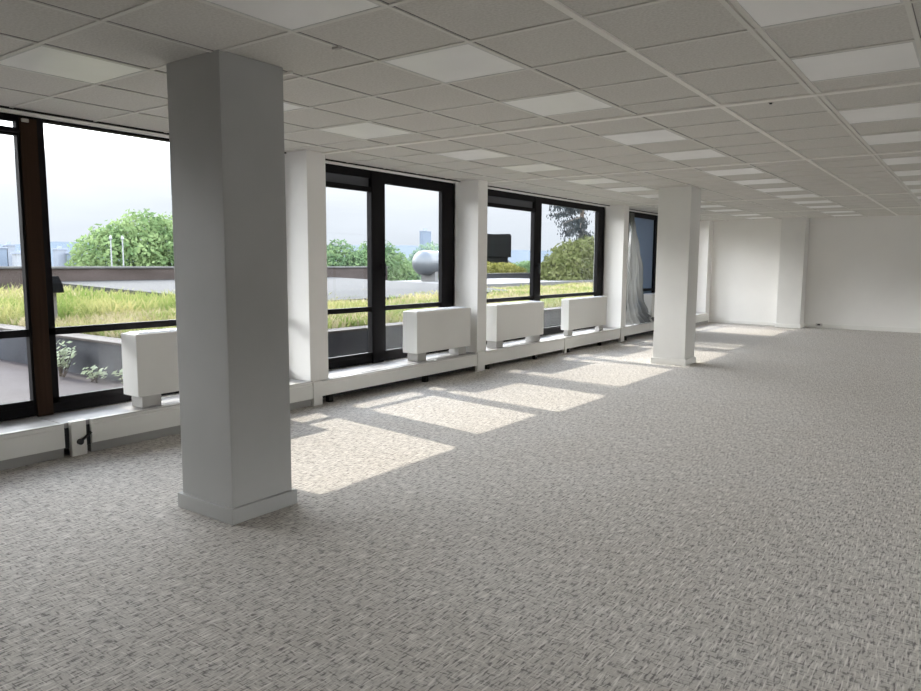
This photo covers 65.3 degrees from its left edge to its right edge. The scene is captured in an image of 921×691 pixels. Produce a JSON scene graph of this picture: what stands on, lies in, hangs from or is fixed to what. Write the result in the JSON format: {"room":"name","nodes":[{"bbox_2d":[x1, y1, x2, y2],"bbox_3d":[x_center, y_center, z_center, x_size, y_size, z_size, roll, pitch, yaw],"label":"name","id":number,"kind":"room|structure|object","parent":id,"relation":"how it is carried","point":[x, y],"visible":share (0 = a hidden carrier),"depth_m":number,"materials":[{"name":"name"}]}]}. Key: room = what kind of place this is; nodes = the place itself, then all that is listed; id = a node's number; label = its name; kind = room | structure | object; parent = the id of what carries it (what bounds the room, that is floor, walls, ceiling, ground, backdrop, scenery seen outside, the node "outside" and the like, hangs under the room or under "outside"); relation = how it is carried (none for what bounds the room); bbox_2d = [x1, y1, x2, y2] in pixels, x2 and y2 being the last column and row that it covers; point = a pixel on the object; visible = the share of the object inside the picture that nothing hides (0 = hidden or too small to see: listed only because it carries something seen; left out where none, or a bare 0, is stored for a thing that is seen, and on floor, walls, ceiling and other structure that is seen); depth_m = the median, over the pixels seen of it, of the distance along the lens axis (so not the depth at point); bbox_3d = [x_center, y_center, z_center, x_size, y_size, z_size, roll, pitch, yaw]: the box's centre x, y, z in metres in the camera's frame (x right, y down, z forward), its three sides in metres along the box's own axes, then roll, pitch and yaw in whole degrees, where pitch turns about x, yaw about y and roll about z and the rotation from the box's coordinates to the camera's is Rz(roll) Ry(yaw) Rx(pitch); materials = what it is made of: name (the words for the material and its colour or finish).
{"room":"open-plan office","nodes":[
{"label":"open-plan office","id":0,"kind":"room"},
{"bbox_2d":[0,110,657,422],"bbox_3d":[-1.302,-0.749,8.233,0.215,2.886,25.200,5,8,35],"label":"wall","id":1,"kind":"structure","parent":0,"point":[4,111],"depth_m":8.18,"materials":[{"name":"white paint"}]},
{"bbox_2d":[0,112,178,421],"bbox_3d":[-3.114,-0.600,5.614,0.142,2.265,4.331,5,8,34],"label":"window","id":2,"kind":"structure","parent":1,"relation":"in","point":[40,332],"depth_m":5.45,"materials":[{"name":"black metal"}]},
{"bbox_2d":[285,150,328,380],"bbox_3d":[-1.672,-0.798,7.386,0.590,2.292,0.250,5,8,35],"label":"column","id":3,"kind":"structure","parent":1,"relation":"attached to","point":[305,176],"depth_m":7.21,"materials":[{"name":"white paint"}]},
{"bbox_2d":[0,105,657,214],"bbox_3d":[-1.148,-2.010,7.982,0.022,0.012,24.900,5,8,35],"label":"trim","id":4,"kind":"structure","parent":1,"relation":"attached to","point":[6,107],"depth_m":6.08,"materials":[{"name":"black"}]},
{"bbox_2d":[0,313,703,432],"bbox_3d":[-1.181,0.346,8.055,0.395,0.152,24.554,5,8,35],"label":"window sill","id":5,"kind":"structure","parent":1,"relation":"attached to","point":[9,426],"depth_m":6.20,"materials":[{"name":"white paint"}]},
{"bbox_2d":[121,328,178,407],"bbox_3d":[-2.301,0.144,6.349,0.225,0.619,1.305,5,8,35],"label":"convector","id":6,"kind":"object","parent":5,"relation":"on","point":[149,357],"visible":0.34,"depth_m":5.87,"materials":[{"name":"grey metal"}]},
{"bbox_2d":[126,328,176,333],"bbox_3d":[-2.297,-0.157,6.314,0.180,0.012,1.245,5,8,35],"label":"grille","id":7,"kind":"object","parent":6,"relation":"attached to","point":[171,330],"depth_m":5.93,"materials":[{"name":"grey metal"}]},
{"bbox_2d":[403,306,470,361],"bbox_3d":[-0.285,-0.163,9.136,0.225,0.619,1.120,5,8,35],"label":"convector","id":8,"kind":"object","parent":5,"relation":"on","point":[431,329],"visible":1,"depth_m":8.90,"materials":[{"name":"grey metal"}]},
{"bbox_2d":[408,306,467,311],"bbox_3d":[-0.281,-0.464,9.100,0.180,0.012,1.060,5,8,35],"label":"grille","id":9,"kind":"object","parent":8,"relation":"attached to","point":[444,309],"depth_m":9.08,"materials":[{"name":"grey metal"}]},
{"bbox_2d":[486,301,543,347],"bbox_3d":[0.807,-0.329,10.645,0.225,0.619,1.340,5,8,35],"label":"convector","id":10,"kind":"object","parent":5,"relation":"on","point":[509,320],"visible":0.98,"depth_m":10.40,"materials":[{"name":"grey metal"}]},
{"bbox_2d":[487,301,541,304],"bbox_3d":[0.811,-0.631,10.608,0.180,0.012,1.280,5,8,35],"label":"grille","id":11,"kind":"object","parent":10,"relation":"attached to","point":[522,302],"depth_m":10.60,"materials":[{"name":"grey"}]},
{"bbox_2d":[561,296,606,335],"bbox_3d":[2.153,-0.526,12.437,0.145,0.619,1.480,5,8,35],"label":"convector","id":12,"kind":"object","parent":5,"relation":"on","point":[581,312],"visible":1,"depth_m":12.22,"materials":[{"name":"grey metal"}]},
{"bbox_2d":[566,296,604,299],"bbox_3d":[2.157,-0.828,12.401,0.100,0.012,1.420,5,8,35],"label":"grille","id":13,"kind":"object","parent":12,"relation":"attached to","point":[593,297],"depth_m":12.41,"materials":[{"name":"grey"}]},
{"bbox_2d":[626,213,653,324],"bbox_3d":[3.704,-1.535,14.488,0.149,2.156,1.740,5,8,35],"label":"plastic sheet","id":14,"kind":"object","parent":5,"relation":"on","point":[637,312],"visible":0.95,"depth_m":14.04,"materials":[{"name":"grey plastic"}]},
{"bbox_2d":[644,293,654,321],"bbox_3d":[4.170,-0.826,15.294,0.225,0.587,1.140,5,8,35],"label":"convector","id":15,"kind":"object","parent":5,"relation":"on","point":[649,298],"visible":0.34,"depth_m":14.81,"materials":[{"name":"grey"}]},
{"bbox_2d":[64,330,652,449],"bbox_3d":[-1.272,0.464,8.128,0.180,0.100,24.550,5,8,35],"label":"trim","id":16,"kind":"structure","parent":1,"relation":"attached to","point":[652,330],"depth_m":9.01,"materials":[{"name":"grey metal"}]},
{"bbox_2d":[325,163,453,368],"bbox_3d":[-0.899,-0.935,8.654,0.168,2.265,2.722,5,8,34],"label":"window","id":17,"kind":"structure","parent":1,"relation":"in","point":[371,182],"depth_m":8.53,"materials":[{"name":"black metal"}]},
{"bbox_2d":[453,180,487,352],"bbox_3d":[0.053,-1.061,9.771,0.590,2.292,0.220,5,8,35],"label":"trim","id":18,"kind":"structure","parent":1,"relation":"attached to","point":[471,196],"depth_m":9.60,"materials":[{"name":"white paint"}]},
{"bbox_2d":[486,189,604,343],"bbox_3d":[1.354,-1.278,11.768,0.166,2.265,4.561,5,8,35],"label":"window","id":19,"kind":"structure","parent":1,"relation":"in","point":[496,198],"depth_m":11.53,"materials":[{"name":"black metal"}]},
{"bbox_2d":[593,205,628,327],"bbox_3d":[2.844,-1.486,13.628,0.590,2.292,0.220,5,8,35],"label":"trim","id":20,"kind":"structure","parent":1,"relation":"attached to","point":[615,253],"depth_m":13.47,"materials":[{"name":"white paint"}]},
{"bbox_2d":[628,211,657,293],"bbox_3d":[3.556,-1.622,14.883,0.152,2.265,2.700,5,8,35],"label":"window","id":21,"kind":"structure","parent":1,"relation":"in","point":[646,224],"depth_m":15.45,"materials":[{"name":"black metal"}]},
{"bbox_2d":[0,322,920,690],"bbox_3d":[3.323,0.992,5.078,11.550,0.200,25.300,5,8,35],"label":"floor","id":22,"kind":"structure","parent":0,"point":[746,515],"depth_m":3.78,"materials":[{"name":"carpet"}]},
{"bbox_2d":[0,423,64,470],"bbox_3d":[-3.563,0.794,4.438,0.083,0.258,2.140,5,8,35],"label":"ledge cover","id":23,"kind":"object","parent":22,"relation":"on","point":[18,448],"visible":1,"depth_m":5.10,"materials":[{"name":"grey metal"}]},
{"bbox_2d":[64,419,91,456],"bbox_3d":[-2.863,0.689,5.370,0.105,0.262,0.200,5,8,35],"label":"plate","id":24,"kind":"object","parent":22,"relation":"on","point":[77,434],"visible":0.98,"depth_m":5.34,"materials":[{"name":"white plastic"}]},
{"bbox_2d":[87,381,312,451],"bbox_3d":[-2.171,0.582,6.363,0.083,0.258,2.230,5,8,35],"label":"ledge cover","id":25,"kind":"object","parent":22,"relation":"on","point":[113,430],"visible":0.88,"depth_m":5.78,"materials":[{"name":"grey metal"}]},
{"bbox_2d":[166,50,296,524],"bbox_3d":[-1.321,-0.304,4.149,0.517,2.532,0.467,5,8,35],"label":"column","id":26,"kind":"structure","parent":22,"relation":"on","point":[226,109],"depth_m":3.98,"materials":[{"name":"paint"}]},
{"bbox_2d":[311,380,322,405],"bbox_3d":[-1.464,0.485,7.303,0.048,0.245,0.120,5,8,35],"label":"plate","id":27,"kind":"object","parent":22,"relation":"on","point":[317,399],"visible":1,"depth_m":7.28,"materials":[{"name":"white metal"}]},
{"bbox_2d":[320,353,476,401],"bbox_3d":[-0.623,0.353,8.495,0.073,0.246,2.800,5,8,35],"label":"ledge cover","id":28,"kind":"object","parent":22,"relation":"on","point":[330,386],"visible":1,"depth_m":8.24,"materials":[{"name":"grey metal"}]},
{"bbox_2d":[475,351,484,371],"bbox_3d":[0.262,0.213,9.686,0.048,0.262,0.170,5,8,35],"label":"plate","id":29,"kind":"object","parent":22,"relation":"on","point":[480,366],"visible":1,"depth_m":9.66,"materials":[{"name":"metal"}]},
{"bbox_2d":[485,338,563,368],"bbox_3d":[0.977,0.103,10.705,0.073,0.258,2.320,5,8,35],"label":"ledge cover","id":30,"kind":"object","parent":22,"relation":"on","point":[492,356],"visible":0.91,"depth_m":10.57,"materials":[{"name":"grey metal"}]},
{"bbox_2d":[567,328,620,351],"bbox_3d":[2.332,-0.103,12.577,0.073,0.258,2.160,5,8,35],"label":"ledge cover","id":31,"kind":"object","parent":22,"relation":"on","point":[598,337],"visible":0.86,"depth_m":12.47,"materials":[{"name":"grey metal"}]},
{"bbox_2d":[618,327,624,341],"bbox_3d":[3.029,-0.208,13.511,0.048,0.262,0.160,5,8,35],"label":"plate","id":32,"kind":"object","parent":22,"relation":"on","point":[622,329],"visible":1,"depth_m":13.47,"materials":[{"name":"metal"}]},
{"bbox_2d":[624,322,653,339],"bbox_3d":[3.877,-0.343,14.711,0.073,0.268,2.770,5,8,35],"label":"ledge cover","id":33,"kind":"object","parent":22,"relation":"on","point":[644,327],"visible":0.56,"depth_m":14.13,"materials":[{"name":"grey metal"}]},
{"bbox_2d":[651,186,700,365],"bbox_3d":[3.154,-1.002,10.477,0.515,2.532,0.470,5,8,35],"label":"column","id":34,"kind":"structure","parent":22,"relation":"on","point":[678,229],"depth_m":10.31,"materials":[{"name":"white paint"}]},
{"bbox_2d":[695,313,708,325],"bbox_3d":[5.449,-0.579,16.893,0.083,0.258,2.370,5,8,35],"label":"ledge cover","id":35,"kind":"object","parent":22,"relation":"on","point":[700,318],"visible":0.41,"depth_m":17.40,"materials":[{"name":"grey"}]},
{"bbox_2d":[775,217,809,327],"bbox_3d":[7.734,-1.689,16.716,0.556,2.532,0.486,5,8,35],"label":"column","id":36,"kind":"structure","parent":22,"relation":"on","point":[794,241],"depth_m":16.53,"materials":[{"name":"white paint"}]},
{"bbox_2d":[0,0,920,220],"bbox_3d":[3.363,-1.697,4.753,11.090,0.154,24.900,5,8,35],"label":"ceiling","id":37,"kind":"structure","parent":0,"point":[384,33],"depth_m":4.42,"materials":[{"name":"tile"}]},
{"bbox_2d":[0,45,146,83],"bbox_3d":[-2.188,-1.566,4.028,0.576,0.007,0.576,5,8,35],"label":"recessed light","id":38,"kind":"object","parent":37,"relation":"in","point":[39,59],"visible":1,"depth_m":4.01,"materials":[{"name":"grey plastic"}]},
{"bbox_2d":[202,0,383,30],"bbox_3d":[-0.727,-1.438,2.985,0.576,0.007,0.576,5,8,35],"label":"recessed light","id":39,"kind":"object","parent":37,"relation":"in","point":[292,15],"visible":1,"depth_m":3.10,"materials":[{"name":"grey plastic"}]},
{"bbox_2d":[283,102,304,111],"bbox_3d":[-1.488,-1.673,4.996,0.576,0.007,0.576,5,8,35],"label":"recessed light","id":40,"kind":"object","parent":37,"relation":"in","point":[287,107],"visible":0.17,"depth_m":5.06,"materials":[{"name":"grey"}]},
{"bbox_2d":[318,122,413,139],"bbox_3d":[-0.787,-1.780,5.965,0.576,0.007,0.576,5,8,35],"label":"recessed light","id":41,"kind":"object","parent":37,"relation":"in","point":[364,131],"visible":1,"depth_m":5.96,"materials":[{"name":"grey plastic"}]},
{"bbox_2d":[382,43,525,83],"bbox_3d":[-0.027,-1.545,3.953,0.576,0.007,0.576,5,8,35],"label":"recessed light","id":42,"kind":"object","parent":37,"relation":"in","point":[467,61],"visible":1,"depth_m":3.94,"materials":[{"name":"grey plastic"}]},
{"bbox_2d":[0,0,920,220],"bbox_3d":[3.316,-1.615,4.734,11.134,0.013,25.000,5,8,35],"label":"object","id":43,"kind":"structure","parent":37,"relation":"attached to","point":[725,3],"depth_m":4.64,"materials":[{"name":"white"}]},
{"bbox_2d":[435,149,511,160],"bbox_3d":[0.128,-1.919,7.230,0.576,0.007,0.576,5,8,35],"label":"recessed light","id":44,"kind":"object","parent":37,"relation":"in","point":[477,154],"visible":1,"depth_m":7.22,"materials":[{"name":"grey plastic"}]},
{"bbox_2d":[499,163,564,172],"bbox_3d":[0.829,-2.026,8.198,0.576,0.007,0.576,5,8,35],"label":"recessed light","id":45,"kind":"object","parent":37,"relation":"in","point":[533,167],"visible":1,"depth_m":8.22,"materials":[{"name":"grey plastic"}]},
{"bbox_2d":[501,91,614,116],"bbox_3d":[0.674,-1.652,4.922,0.576,0.007,0.576,5,8,35],"label":"recessed light","id":46,"kind":"object","parent":37,"relation":"in","point":[576,101],"visible":1,"depth_m":4.91,"materials":[{"name":"grey plastic"}]},
{"bbox_2d":[567,178,620,184],"bbox_3d":[1.758,-2.167,9.482,0.576,0.007,0.576,5,8,35],"label":"recessed light","id":47,"kind":"object","parent":37,"relation":"in","point":[598,180],"visible":1,"depth_m":9.48,"materials":[{"name":"grey plastic"}]},
{"bbox_2d":[321,0,920,215],"bbox_3d":[3.363,-1.617,4.762,11.090,0.016,24.900,5,8,35],"label":"trim","id":48,"kind":"structure","parent":37,"relation":"attached to","point":[558,5],"depth_m":5.40,"materials":[{"name":"white metal"}]},
{"bbox_2d":[606,187,652,191],"bbox_3d":[2.458,-2.274,10.450,0.576,0.007,0.576,5,8,35],"label":"recessed light","id":49,"kind":"object","parent":37,"relation":"in","point":[625,189],"visible":1,"depth_m":10.47,"materials":[{"name":"grey"}]},
{"bbox_2d":[600,129,688,145],"bbox_3d":[1.590,-1.791,6.187,0.576,0.007,0.576,5,8,35],"label":"recessed light","id":50,"kind":"object","parent":37,"relation":"in","point":[656,136],"visible":1,"depth_m":6.18,"materials":[{"name":"grey plastic"}]},
{"bbox_2d":[635,194,658,197],"bbox_3d":[3.159,-2.381,11.418,0.576,0.007,0.576,5,8,35],"label":"recessed light","id":51,"kind":"object","parent":37,"relation":"in","point":[652,195],"visible":0.49,"depth_m":11.52,"materials":[{"name":"grey"}]},
{"bbox_2d":[653,149,727,160],"bbox_3d":[2.290,-1.898,7.155,0.576,0.007,0.576,5,8,35],"label":"recessed light","id":52,"kind":"object","parent":37,"relation":"in","point":[707,153],"visible":0.99,"depth_m":7.17,"materials":[{"name":"grey plastic"}]},
{"bbox_2d":[708,209,742,211],"bbox_3d":[5.308,-2.708,14.388,0.576,0.007,0.576,5,8,35],"label":"recessed light","id":53,"kind":"object","parent":37,"relation":"in","point":[723,210],"visible":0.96,"depth_m":14.41,"materials":[{"name":"grey"}]},
{"bbox_2d":[702,168,764,175],"bbox_3d":[3.219,-2.039,8.438,0.576,0.007,0.576,5,8,35],"label":"recessed light","id":54,"kind":"object","parent":37,"relation":"in","point":[743,171],"visible":0.99,"depth_m":8.46,"materials":[{"name":"grey plastic"}]},
{"bbox_2d":[732,178,787,184],"bbox_3d":[3.919,-2.146,9.407,0.576,0.007,0.576,5,8,35],"label":"recessed light","id":55,"kind":"object","parent":37,"relation":"in","point":[776,180],"visible":0.94,"depth_m":9.38,"materials":[{"name":"grey plastic"}]},
{"bbox_2d":[755,187,804,192],"bbox_3d":[4.620,-2.252,10.375,0.576,0.007,0.576,5,8,35],"label":"recessed light","id":56,"kind":"object","parent":37,"relation":"in","point":[785,188],"visible":0.93,"depth_m":10.36,"materials":[{"name":"grey"}]},
{"bbox_2d":[776,194,819,198],"bbox_3d":[5.321,-2.359,11.343,0.576,0.007,0.576,5,8,35],"label":"recessed light","id":57,"kind":"object","parent":37,"relation":"in","point":[801,195],"visible":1,"depth_m":11.37,"materials":[{"name":"grey"}]},
{"bbox_2d":[793,200,833,203],"bbox_3d":[6.068,-2.473,12.376,0.576,0.007,0.576,5,8,35],"label":"recessed light","id":58,"kind":"object","parent":37,"relation":"in","point":[820,201],"visible":0.94,"depth_m":12.44,"materials":[{"name":"grey"}]},
{"bbox_2d":[737,0,903,27],"bbox_3d":[1.435,-1.417,2.910,0.576,0.007,0.576,5,8,35],"label":"recessed light","id":59,"kind":"object","parent":37,"relation":"in","point":[767,13],"visible":1,"depth_m":3.05,"materials":[{"name":"grey plastic"}]},
{"bbox_2d":[805,205,842,207],"bbox_3d":[6.769,-2.580,13.345,0.576,0.007,0.576,5,8,35],"label":"recessed light","id":60,"kind":"object","parent":37,"relation":"in","point":[829,206],"visible":0.83,"depth_m":13.30,"materials":[{"name":"grey"}]},
{"bbox_2d":[791,41,920,81],"bbox_3d":[2.135,-1.524,3.878,0.576,0.007,0.576,5,8,35],"label":"recessed light","id":61,"kind":"object","parent":37,"relation":"in","point":[900,56],"visible":1,"depth_m":3.85,"materials":[{"name":"grey plastic"}]},
{"bbox_2d":[838,102,920,123],"bbox_3d":[3.051,-1.663,5.144,0.576,0.007,0.576,5,8,35],"label":"recessed light","id":62,"kind":"object","parent":37,"relation":"in","point":[912,110],"visible":0.95,"depth_m":5.15,"materials":[{"name":"grey plastic"}]},
{"bbox_2d":[861,131,920,144],"bbox_3d":[3.752,-1.770,6.112,0.576,0.007,0.576,5,8,35],"label":"recessed light","id":63,"kind":"object","parent":37,"relation":"in","point":[915,136],"visible":0.98,"depth_m":6.15,"materials":[{"name":"grey plastic"}]},
{"bbox_2d":[882,156,920,164],"bbox_3d":[4.680,-1.911,7.395,0.576,0.007,0.576,5,8,35],"label":"recessed light","id":64,"kind":"object","parent":37,"relation":"in","point":[904,160],"visible":0.85,"depth_m":7.43,"materials":[{"name":"grey plastic"}]},
{"bbox_2d":[893,170,920,176],"bbox_3d":[5.381,-2.018,8.363,0.576,0.007,0.576,5,8,35],"label":"recessed light","id":65,"kind":"object","parent":37,"relation":"in","point":[910,172],"visible":0.94,"depth_m":8.47,"materials":[{"name":"grey"}]},
{"bbox_2d":[902,180,920,184],"bbox_3d":[6.081,-2.124,9.332,0.576,0.007,0.576,5,8,35],"label":"recessed light","id":66,"kind":"object","parent":37,"relation":"in","point":[919,181],"visible":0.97,"depth_m":9.39,"materials":[{"name":"grey"}]},
{"bbox_2d":[709,215,920,327],"bbox_3d":[10.564,-1.563,15.079,11.350,2.686,0.150,5,8,35],"label":"wall","id":67,"kind":"structure","parent":0,"point":[862,271],"depth_m":16.43,"materials":[{"name":"white paint"}]},
{"bbox_2d":[0,0,920,219],"bbox_3d":[3.332,-1.618,4.737,11.111,0.004,24.976,5,8,35],"label":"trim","id":68,"kind":"structure","parent":67,"relation":"attached to","point":[33,0],"depth_m":4.72,"materials":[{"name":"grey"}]},
{"bbox_2d":[696,220,713,321],"bbox_3d":[6.079,-1.842,17.990,0.305,2.526,0.340,5,8,35],"label":"column","id":69,"kind":"structure","parent":67,"relation":"attached to","point":[706,227],"depth_m":17.84,"materials":[{"name":"white paint"}]},
{"bbox_2d":[710,319,775,325],"bbox_3d":[6.954,-0.569,17.694,1.600,0.075,0.022,5,8,35],"label":"baseboard","id":70,"kind":"structure","parent":67,"relation":"attached to","point":[711,320],"depth_m":17.68,"materials":[{"name":"white paint"}]},
{"bbox_2d":[806,323,920,332],"bbox_3d":[11.614,-0.173,14.366,8.620,0.100,0.022,5,8,35],"label":"baseboard","id":71,"kind":"structure","parent":67,"relation":"attached to","point":[813,325],"depth_m":16.13,"materials":[{"name":"white paint"}]},
{"label":"outside","id":72,"kind":"structure","parent":0,"visible":0},
{"bbox_2d":[487,234,510,265],"bbox_3d":[1.787,-5.008,46.145,1.300,4.360,3.450,5,8,35],"label":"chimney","id":73,"kind":"object","parent":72,"point":[498,245],"visible":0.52,"depth_m":45.84,"materials":[{"name":"metal"}]},
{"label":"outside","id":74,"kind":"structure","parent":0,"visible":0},
{"bbox_3d":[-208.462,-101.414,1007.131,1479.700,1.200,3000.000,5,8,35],"label":"ground","id":75,"kind":"structure","parent":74,"visible":0},
{"bbox_2d":[0,247,7,265],"bbox_3d":[-175.270,-27.961,272.140,4.600,20.458,6.100,5,8,35],"label":"building","id":76,"kind":"structure","parent":75,"relation":"on","point":[3,250],"depth_m":271.57,"materials":[{"name":"grey"}]},
{"bbox_2d":[2,242,15,265],"bbox_3d":[-172.698,-28.931,275.624,4.600,21.624,3.300,5,8,35],"label":"building","id":77,"kind":"structure","parent":75,"relation":"on","point":[11,247],"depth_m":273.36,"materials":[{"name":"grey"}]},
{"bbox_2d":[10,250,21,265],"bbox_3d":[-164.794,-26.503,269.739,4.600,18.232,5.000,5,8,35],"label":"building","id":78,"kind":"structure","parent":75,"relation":"on","point":[16,256],"depth_m":266.96,"materials":[{"name":"grey"}]},
{"bbox_2d":[51,246,67,265],"bbox_3d":[-161.754,-29.966,290.827,4.600,20.352,4.400,5,8,35],"label":"building","id":79,"kind":"structure","parent":75,"relation":"on","point":[59,258],"depth_m":288.73,"materials":[{"name":"grey"}]},
{"bbox_2d":[64,208,173,265],"bbox_3d":[-27.605,-3.028,67.753,13.151,19.162,19.306,6,9,40],"label":"bush","id":80,"kind":"object","parent":75,"relation":"on","point":[148,252],"visible":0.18,"depth_m":61.70,"materials":[{"name":"green plant"}]},
{"bbox_2d":[327,239,366,265],"bbox_3d":[-13.723,-4.046,85.594,9.836,17.290,9.217,-2,7,-17],"label":"broadleaf tree","id":81,"kind":"object","parent":75,"relation":"on","point":[351,258],"visible":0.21,"depth_m":83.58,"materials":[{"name":"green plant"}]},
{"bbox_2d":[357,240,419,280],"bbox_3d":[-10.209,-4.794,92.110,8.695,17.336,9.591,5,8,35],"label":"broadleaf tree","id":82,"kind":"object","parent":75,"relation":"on","point":[397,268],"visible":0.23,"depth_m":89.60,"materials":[{"name":"green plant"}]},
{"bbox_2d":[405,241,438,279],"bbox_3d":[-4.186,-6.077,102.298,9.003,17.639,14.901,5,8,35],"label":"broadleaf tree","id":83,"kind":"object","parent":75,"relation":"on","point":[431,245],"visible":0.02,"depth_m":100.37,"materials":[{"name":"green plant"}]},
{"bbox_2d":[420,228,431,250],"bbox_3d":[-31.288,-81.574,639.776,4.600,45.050,12.100,5,8,35],"label":"building","id":84,"kind":"structure","parent":75,"relation":"on","point":[425,236],"depth_m":635.12,"materials":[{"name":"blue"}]},
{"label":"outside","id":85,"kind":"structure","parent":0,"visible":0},
{"bbox_2d":[0,359,122,403],"bbox_3d":[-1.006,-0.881,21.078,14.210,0.330,57.000,5,8,35],"label":"floor","id":86,"kind":"structure","parent":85,"point":[14,377],"depth_m":8.04,"materials":[{"name":"grey concrete"}]},
{"bbox_2d":[56,341,75,376],"bbox_3d":[-4.686,0.151,8.456,0.676,0.454,0.198,5,8,32],"label":"leafy plant","id":87,"kind":"object","parent":86,"relation":"on","point":[62,362],"visible":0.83,"depth_m":8.41,"materials":[{"name":"green plant"}]},
{"bbox_2d":[81,365,107,382],"bbox_3d":[-4.125,0.314,8.116,0.496,0.218,0.198,5,8,35],"label":"leafy plant","id":88,"kind":"object","parent":86,"relation":"on","point":[94,367],"visible":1,"depth_m":8.11,"materials":[{"name":"green plant"}]},
{"bbox_2d":[0,266,387,292],"bbox_3d":[-13.811,-1.065,15.205,0.320,1.220,36.600,5,8,35],"label":"parapet","id":89,"kind":"object","parent":86,"relation":"on","point":[12,275],"visible":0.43,"depth_m":20.42,"materials":[{"name":"concrete"}]},
{"bbox_2d":[0,301,560,381],"bbox_3d":[2.629,-1.459,22.889,8.530,0.450,31.730,5,8,35],"label":"planter bed","id":90,"kind":"object","parent":86,"relation":"on","point":[103,352],"visible":0.04,"depth_m":9.62,"materials":[{"name":"concrete"}]},
{"bbox_2d":[52,276,63,319],"bbox_3d":[-6.080,-0.665,10.597,0.444,0.715,0.260,5,8,35],"label":"roof vent","id":91,"kind":"object","parent":90,"relation":"on","point":[57,284],"visible":0.3,"depth_m":10.54,"materials":[{"name":"black metal"}]},
{"bbox_2d":[53,293,57,319],"bbox_3d":[-6.093,-0.544,10.594,0.250,0.475,0.160,5,8,35],"label":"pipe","id":92,"kind":"object","parent":91,"relation":"attached to","point":[54,294],"depth_m":10.56,"materials":[{"name":"grey"}]},
{"bbox_2d":[52,276,63,292],"bbox_3d":[-6.079,-0.901,10.570,0.444,0.240,0.260,5,8,35],"label":"hood","id":93,"kind":"object","parent":91,"relation":"attached to","point":[57,284],"depth_m":10.52,"materials":[{"name":"black"}]},
{"bbox_2d":[0,283,175,322],"bbox_3d":[-9.199,-0.979,13.996,8.951,0.529,6.780,5,8,35],"label":"weeds","id":94,"kind":"object","parent":90,"relation":"on","point":[141,300],"visible":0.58,"depth_m":12.62,"materials":[{"name":"green plant"}]},
{"bbox_2d":[0,282,592,337],"bbox_3d":[2.551,-1.670,21.870,7.160,0.249,29.574,5,8,35],"label":"weeds","id":95,"kind":"object","parent":90,"relation":"on","point":[555,302],"visible":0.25,"depth_m":12.98,"materials":[{"name":"green plant"}]},
{"bbox_2d":[0,281,592,337],"bbox_3d":[2.545,-1.675,21.873,7.310,0.260,29.717,5,8,35],"label":"dry grass","id":96,"kind":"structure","parent":90,"relation":"on","point":[96,318],"depth_m":11.32,"materials":[{"name":"plant"}]},
{"bbox_2d":[541,235,593,280],"bbox_3d":[5.953,-3.972,35.412,3.516,3.049,9.054,5,8,35],"label":"leafy bush","id":97,"kind":"object","parent":90,"relation":"on","point":[572,261],"visible":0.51,"depth_m":33.16,"materials":[{"name":"green plant"}]},
{"bbox_2d":[61,277,508,301],"bbox_3d":[-4.631,-1.441,20.727,8.150,0.820,10.300,5,8,35],"label":"roof","id":98,"kind":"structure","parent":86,"relation":"on","point":[338,286],"depth_m":19.21,"materials":[{"name":"grey concrete"}]},
{"bbox_2d":[404,278,592,287],"bbox_3d":[0.988,-2.402,30.249,5.400,0.630,11.600,5,8,35],"label":"roof","id":99,"kind":"structure","parent":86,"relation":"on","point":[496,282],"depth_m":29.48,"materials":[{"name":"grey concrete"}]},
{"bbox_2d":[412,250,438,281],"bbox_3d":[-0.658,-3.292,29.731,0.990,1.235,3.600,5,8,35],"label":"tank","id":100,"kind":"object","parent":99,"relation":"on","point":[424,263],"visible":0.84,"depth_m":28.39,"materials":[{"name":"grey metal"}]},
{"bbox_2d":[487,273,529,278],"bbox_3d":[5.035,-3.685,40.935,0.280,0.955,19.400,5,8,35],"label":"wall","id":101,"kind":"structure","parent":86,"relation":"on","point":[489,275],"depth_m":37.21,"materials":[{"name":"grey"}]},
{"bbox_2d":[546,205,593,240],"bbox_3d":[6.327,-6.389,39.894,2.142,6.420,7.090,3,7,24],"label":"cedar tree","id":102,"kind":"object","parent":86,"relation":"on","point":[581,226],"visible":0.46,"depth_m":40.12,"materials":[{"name":"green plant"}]},
{"bbox_3d":[-15.436,0.052,8.882,4.350,0.420,20.300,5,8,35],"label":"bed","id":103,"kind":"object","parent":86,"relation":"on","visible":0},
{"bbox_2d":[0,284,113,302],"bbox_3d":[-10.669,-0.974,14.183,5.669,0.458,6.447,5,8,33],"label":"dry grass","id":104,"kind":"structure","parent":103,"relation":"on","point":[7,290],"depth_m":15.49,"materials":[{"name":"plant"}]},
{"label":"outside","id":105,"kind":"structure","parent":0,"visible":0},
{"bbox_2d":[0,242,552,265],"bbox_3d":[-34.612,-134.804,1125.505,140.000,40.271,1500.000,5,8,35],"label":"hills","id":106,"kind":"structure","parent":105,"point":[516,255],"depth_m":980.46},
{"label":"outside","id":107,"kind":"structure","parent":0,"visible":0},
{"bbox_3d":[2.137,-3.138,41.171,4.300,0.380,22.500,5,8,35],"label":"ground","id":108,"kind":"structure","parent":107,"visible":0},
{"bbox_2d":[487,261,505,272],"bbox_3d":[1.185,-3.752,38.051,2.179,1.539,3.428,5,8,35],"label":"shrub","id":109,"kind":"object","parent":108,"relation":"on","point":[491,268],"visible":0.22,"depth_m":37.69,"materials":[{"name":"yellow plant"}]},
{"bbox_2d":[497,262,527,272],"bbox_3d":[2.548,-3.937,39.987,2.291,1.482,3.350,6,8,38],"label":"shrub","id":110,"kind":"object","parent":108,"relation":"on","point":[509,268],"visible":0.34,"depth_m":39.25,"materials":[{"name":"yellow plant"}]},
{"bbox_2d":[512,260,541,272],"bbox_3d":[4.033,-4.214,41.995,2.209,1.594,3.470,5,8,35],"label":"shrub","id":111,"kind":"object","parent":108,"relation":"on","point":[526,264],"visible":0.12,"depth_m":41.03,"materials":[{"name":"green plant"}]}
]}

